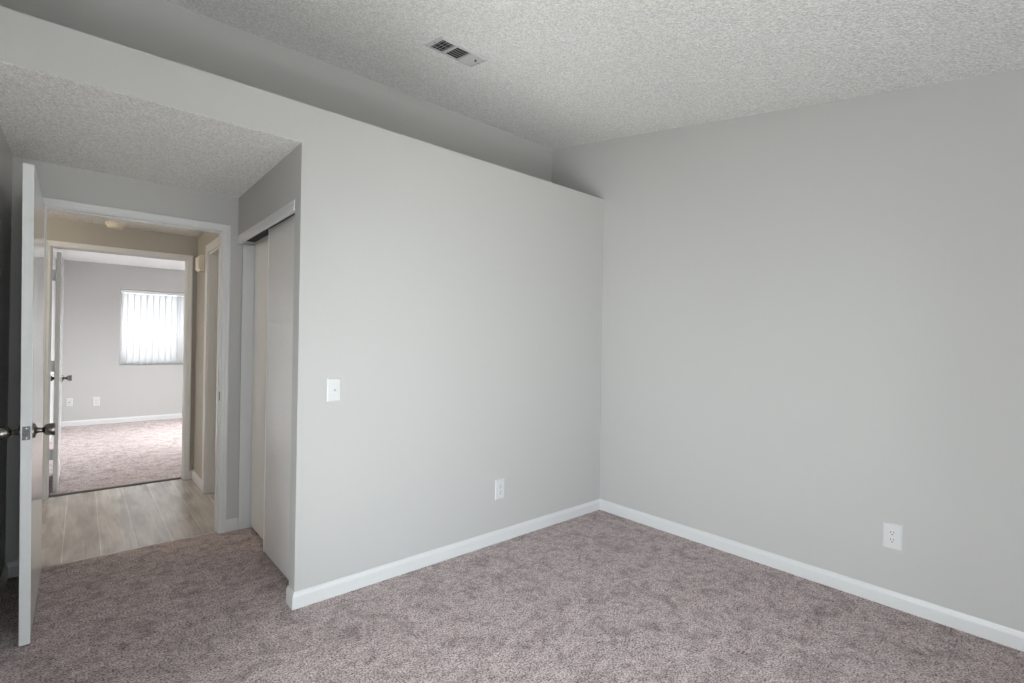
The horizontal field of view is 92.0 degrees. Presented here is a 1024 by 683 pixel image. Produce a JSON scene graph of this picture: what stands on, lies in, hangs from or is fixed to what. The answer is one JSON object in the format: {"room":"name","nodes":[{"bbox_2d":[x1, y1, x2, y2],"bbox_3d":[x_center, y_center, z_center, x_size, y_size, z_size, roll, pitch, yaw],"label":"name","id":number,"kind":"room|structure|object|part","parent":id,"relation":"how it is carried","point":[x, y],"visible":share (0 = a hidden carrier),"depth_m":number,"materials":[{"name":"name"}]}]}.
{"room":"empty bedroom","nodes":[
{"label":"empty bedroom","id":0,"kind":"room"},
{"bbox_2d":[0,125,12,576],"bbox_3d":[-1.445,-0.264,1.117,0.120,3.148,4.350,1,0,-41],"label":"wall","id":1,"kind":"structure","parent":0,"point":[6,158],"depth_m":2.54,"materials":[{"name":"paint"}]},
{"bbox_2d":[0,560,18,601],"bbox_3d":[-1.405,1.270,1.195,0.084,0.082,4.070,1,0,-41],"label":"baseboard","id":2,"kind":"structure","parent":1,"relation":"attached to","point":[11,569],"depth_m":2.70,"materials":[{"name":"paint"}]},
{"bbox_2d":[50,252,55,422],"bbox_3d":[-5.309,0.012,5.552,0.120,2.500,4.130,1,0,-41],"label":"wall","id":3,"kind":"structure","parent":0,"point":[54,257],"depth_m":6.75,"materials":[{"name":"paint"}]},
{"bbox_2d":[49,418,181,494],"bbox_3d":[-4.068,1.344,6.743,3.592,0.122,4.265,1,0,-41],"label":"floor","id":4,"kind":"structure","parent":0,"point":[95,456],"depth_m":5.59,"materials":[{"name":"carpet"}]},
{"bbox_2d":[48,477,180,497],"bbox_3d":[-3.490,1.300,4.391,0.927,0.036,0.052,1,0,-41],"label":"threshold strip","id":5,"kind":"object","parent":4,"relation":"on","point":[175,478],"visible":0.5,"depth_m":4.35,"materials":[{"name":"metal"}]},
{"bbox_2d":[53,259,184,421],"bbox_3d":[-5.401,0.018,8.302,3.592,2.500,0.140,1,0,-41],"label":"wall","id":6,"kind":"structure","parent":0,"point":[91,301],"depth_m":7.53,"materials":[{"name":"paint"}]},
{"bbox_2d":[66,398,72,406],"bbox_3d":[-6.499,0.894,7.252,0.074,0.118,0.018,1,0,-41],"label":"cable plate","id":7,"kind":"object","parent":6,"relation":"attached to","point":[69,401],"visible":1,"depth_m":7.26,"materials":[{"name":"white plastic"}]},
{"bbox_2d":[92,397,99,405],"bbox_3d":[-6.273,0.905,7.455,0.088,0.138,0.008,1,0,-41],"label":"wall outlet","id":8,"kind":"object","parent":6,"relation":"attached to","point":[95,400],"visible":1,"depth_m":7.45,"materials":[{"name":"white plastic"}]},
{"bbox_2d":[50,413,181,438],"bbox_3d":[-4.022,1.245,6.692,3.352,0.082,4.120,1,0,-41],"label":"baseboard","id":9,"kind":"structure","parent":6,"relation":"attached to","point":[178,415],"depth_m":7.63,"materials":[{"name":"paint"}]},
{"bbox_2d":[119,289,181,364],"bbox_3d":[-5.538,-0.210,8.227,1.565,1.183,0.060,1,0,-41],"label":"window","id":10,"kind":"structure","parent":6,"relation":"in","point":[120,289],"depth_m":7.69,"materials":[{"name":"plastic"}]},
{"bbox_2d":[119,289,183,364],"bbox_3d":[-5.497,-0.210,8.179,1.558,1.175,0.051,1,0,-41],"label":"vertical blind","id":11,"kind":"object","parent":10,"relation":"attached to","point":[151,326],"visible":0.52,"depth_m":7.94,"materials":[{"name":"plastic"}]},
{"bbox_3d":[-5.490,-0.773,8.183,1.553,0.048,0.044,1,0,-41],"label":"head rail","id":12,"kind":"part","parent":11,"relation":"part of","materials":[{"name":"plastic"}]},
{"bbox_2d":[53,248,184,270],"bbox_3d":[-4.026,-1.215,6.748,3.592,0.120,4.270,1,0,-41],"label":"ceiling","id":13,"kind":"structure","parent":0,"point":[72,255],"depth_m":7.16,"materials":[{"name":"paint"}]},
{"bbox_2d":[47,218,197,469],"bbox_3d":[-3.740,0.033,4.101,6.600,2.500,0.120,1,0,-41],"label":"wall","id":14,"kind":"structure","parent":0,"point":[57,229],"depth_m":4.39,"materials":[{"name":"paint"}]},
{"bbox_2d":[49,252,71,491],"bbox_3d":[-4.081,0.251,4.449,0.172,2.015,0.810,1,0,-41],"label":"door","id":15,"kind":"structure","parent":14,"relation":"in","point":[58,275],"depth_m":4.16,"materials":[{"name":"paint"}]},
{"bbox_3d":[-4.269,0.351,4.739,0.072,0.066,0.066,1,0,-41],"label":"knob","id":16,"kind":"part","parent":15,"relation":"part of","materials":[{"name":"silver metal"}]},
{"bbox_2d":[42,240,192,500],"bbox_3d":[-3.439,0.237,4.354,1.021,2.102,0.137,1,0,-41],"label":"door frame","id":17,"kind":"structure","parent":14,"relation":"attached to","point":[50,243],"depth_m":4.34,"materials":[{"name":"paint"}]},
{"bbox_2d":[47,210,202,236],"bbox_3d":[-4.075,-1.068,2.711,4.240,0.117,1.520,1,0,-41],"label":"ceiling","id":18,"kind":"structure","parent":0,"point":[50,214],"depth_m":4.16,"materials":[{"name":"white paint"}]},
{"bbox_2d":[105,221,125,229],"bbox_3d":[-3.339,-0.971,4.161,0.140,0.046,0.140,1,0,-41],"label":"smoke detector","id":19,"kind":"object","parent":18,"relation":"attached to","point":[113,225],"visible":1,"depth_m":4.12,"materials":[{"name":"beige plastic"}]},
{"bbox_2d":[5,157,254,562],"bbox_3d":[-1.484,0.092,3.890,3.472,2.450,0.120,1,0,-41],"label":"wall","id":20,"kind":"structure","parent":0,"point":[55,181],"depth_m":2.98,"materials":[{"name":"paint"}]},
{"bbox_2d":[0,163,55,646],"bbox_3d":[-2.362,0.266,2.438,0.180,2.056,0.901,0,0,-41],"label":"door","id":21,"kind":"structure","parent":20,"relation":"in","point":[30,431],"depth_m":2.12,"materials":[{"name":"paint"}]},
{"bbox_3d":[-2.156,0.391,2.121,0.072,0.066,0.066,1,0,-41],"label":"knob","id":22,"kind":"part","parent":21,"relation":"part of","materials":[{"name":"silver metal"}]},
{"bbox_3d":[-2.072,0.392,2.108,0.025,0.058,0.003,1,0,-41],"label":"latch plate","id":23,"kind":"part","parent":21,"relation":"part of","materials":[{"name":"silver metal"}]},
{"bbox_3d":[-2.075,0.391,2.192,0.072,0.066,0.066,1,0,-41],"label":"knob","id":24,"kind":"part","parent":21,"relation":"part of","materials":[{"name":"silver metal"}]},
{"bbox_2d":[42,197,230,533],"bbox_3d":[-2.358,0.247,3.120,0.977,2.110,0.137,1,0,-41],"label":"door frame","id":25,"kind":"structure","parent":20,"relation":"attached to","point":[226,228],"depth_m":3.37,"materials":[{"name":"paint"}]},
{"bbox_2d":[226,517,237,531],"bbox_3d":[-1.939,1.268,3.419,0.074,0.082,0.012,1,0,-41],"label":"baseboard","id":26,"kind":"structure","parent":20,"relation":"attached to","point":[231,524],"depth_m":3.42,"materials":[{"name":"paint"}]},
{"bbox_2d":[0,61,301,197],"bbox_3d":[-1.889,-1.072,2.580,1.110,0.142,1.307,1,0,-41],"label":"ceiling","id":27,"kind":"structure","parent":0,"point":[45,117],"depth_m":2.42,"materials":[{"name":"white paint"}]},
{"bbox_2d":[194,148,295,478],"bbox_3d":[-2.009,0.109,3.632,0.123,2.400,2.860,1,0,-41],"label":"wall","id":28,"kind":"structure","parent":0,"point":[275,189],"depth_m":3.28,"materials":[{"name":"paint"}]},
{"bbox_2d":[189,470,201,489],"bbox_3d":[-2.854,1.257,4.464,0.034,0.082,0.516,1,0,-41],"label":"baseboard","id":29,"kind":"structure","parent":28,"relation":"attached to","point":[193,475],"depth_m":4.51,"materials":[{"name":"paint"}]},
{"bbox_2d":[195,255,204,272],"bbox_3d":[-2.807,-0.700,4.441,0.046,0.140,0.170,1,0,-41],"label":"door chime","id":30,"kind":"object","parent":28,"relation":"attached to","point":[199,261],"visible":1,"depth_m":4.38,"materials":[{"name":"beige plastic"}]},
{"bbox_2d":[201,237,218,493],"bbox_3d":[-2.329,0.240,3.986,0.137,2.129,0.876,1,0,-41],"label":"door frame","id":31,"kind":"structure","parent":28,"relation":"attached to","point":[214,254],"depth_m":4.24,"materials":[{"name":"paint"}]},
{"bbox_2d":[238,245,254,529],"bbox_3d":[-1.860,0.318,3.471,0.086,1.985,0.020,1,0,-41],"label":"door frame","id":32,"kind":"structure","parent":28,"relation":"attached to","point":[248,251],"depth_m":3.46,"materials":[{"name":"paint"}]},
{"bbox_2d":[237,199,294,244],"bbox_3d":[-1.503,-0.700,2.977,0.020,0.059,1.218,1,0,-41],"label":"trim","id":33,"kind":"structure","parent":28,"relation":"attached to","point":[287,210],"depth_m":2.86,"materials":[{"name":"paint"}]},
{"bbox_2d":[247,213,294,241],"bbox_3d":[-1.451,-0.700,3.037,0.102,0.006,1.161,1,0,-41],"label":"door track","id":34,"kind":"object","parent":28,"relation":"attached to","point":[264,233],"visible":0.07,"depth_m":3.23,"materials":[{"name":"grey metal"}]},
{"bbox_2d":[250,235,267,538],"bbox_3d":[-1.627,0.298,3.270,0.028,1.992,0.588,1,0,-41],"label":"door","id":35,"kind":"structure","parent":34,"relation":"hanging from","point":[261,246],"depth_m":3.35,"materials":[{"name":"paint"}]},
{"bbox_2d":[263,215,294,579],"bbox_3d":[-1.298,0.302,2.824,0.032,1.992,0.653,1,0,-41],"label":"door","id":36,"kind":"structure","parent":34,"relation":"attached to","point":[280,290],"depth_m":2.86,"materials":[{"name":"paint"}]},
{"bbox_2d":[0,0,551,182],"bbox_3d":[-1.035,-1.466,3.315,3.592,0.678,0.120,1,0,-41],"label":"wall","id":37,"kind":"structure","parent":0,"point":[160,28],"depth_m":2.92,"materials":[{"name":"paint"}]},
{"bbox_2d":[0,6,603,591],"bbox_3d":[-0.621,0.077,2.898,3.472,2.503,0.110,1,0,-41],"label":"wall","id":38,"kind":"structure","parent":0,"point":[454,299],"depth_m":2.86,"materials":[{"name":"paint"}]},
{"bbox_2d":[327,378,340,401],"bbox_3d":[-0.918,0.251,2.557,0.074,0.120,0.018,1,0,-41],"label":"light switch","id":39,"kind":"object","parent":38,"relation":"attached to","point":[333,384],"visible":1,"depth_m":2.56,"materials":[{"name":"white plastic"}]},
{"bbox_2d":[495,478,504,499],"bbox_3d":[-0.079,0.987,3.301,0.080,0.132,0.008,1,0,-41],"label":"wall outlet","id":40,"kind":"object","parent":38,"relation":"attached to","point":[499,484],"visible":1,"depth_m":3.29,"materials":[{"name":"white plastic"}]},
{"bbox_2d":[0,479,1023,682],"bbox_3d":[-1.776,1.368,1.907,6.720,0.120,5.950,1,0,-41],"label":"floor","id":41,"kind":"structure","parent":0,"point":[599,596],"depth_m":2.38,"materials":[{"name":"carpet"}]},
{"bbox_2d":[41,531,215,568],"bbox_3d":[-2.364,1.316,3.105,0.883,0.032,0.014,1,0,-41],"label":"threshold strip","id":42,"kind":"object","parent":41,"relation":"on","point":[215,531],"visible":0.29,"depth_m":3.07,"materials":[{"name":"metal"}]},
{"bbox_2d":[164,0,1023,148],"bbox_3d":[0.165,-1.524,2.029,3.712,0.712,3.634,1,0,-41],"label":"ceiling","id":43,"kind":"structure","parent":0,"point":[556,74],"depth_m":2.50,"materials":[{"name":"white paint"}]},
{"bbox_2d":[424,36,488,66],"bbox_3d":[-0.303,-1.604,2.745,0.315,0.037,0.177,1,0,-41],"label":"ceiling vent","id":44,"kind":"object","parent":43,"relation":"in","point":[443,45],"visible":1,"depth_m":2.73,"materials":[{"name":"metal"}]},
{"bbox_2d":[552,69,1023,631],"bbox_3d":[1.264,-0.214,3.474,0.120,3.148,4.350,1,0,-41],"label":"wall","id":45,"kind":"structure","parent":0,"point":[813,315],"depth_m":2.77,"materials":[{"name":"paint"}]},
{"bbox_2d":[286,499,1023,651],"bbox_3d":[0.687,1.306,2.206,2.376,0.082,2.849,1,0,-41],"label":"baseboard","id":46,"kind":"structure","parent":45,"relation":"attached to","point":[1010,637],"depth_m":2.80,"materials":[{"name":"paint"}]},
{"bbox_2d":[883,521,902,551],"bbox_3d":[1.962,1.006,2.549,0.008,0.132,0.082,1,0,-41],"label":"wall outlet","id":47,"kind":"object","parent":45,"relation":"attached to","point":[892,533],"visible":1,"depth_m":2.54,"materials":[{"name":"white plastic"}]},
{"bbox_2d":[889,537,895,543],"bbox_3d":[1.960,1.024,2.547,0.002,0.033,0.029,1,0,-41],"label":"receptacle","id":48,"kind":"object","parent":47,"relation":"attached to","point":[892,540],"depth_m":2.55,"materials":[{"name":"white plastic"}]},
{"bbox_2d":[889,530,895,535],"bbox_3d":[1.961,0.987,2.548,0.002,0.033,0.029,1,0,-41],"label":"receptacle","id":49,"kind":"object","parent":47,"relation":"attached to","point":[891,532],"depth_m":2.55,"materials":[{"name":"white plastic"}]}
]}

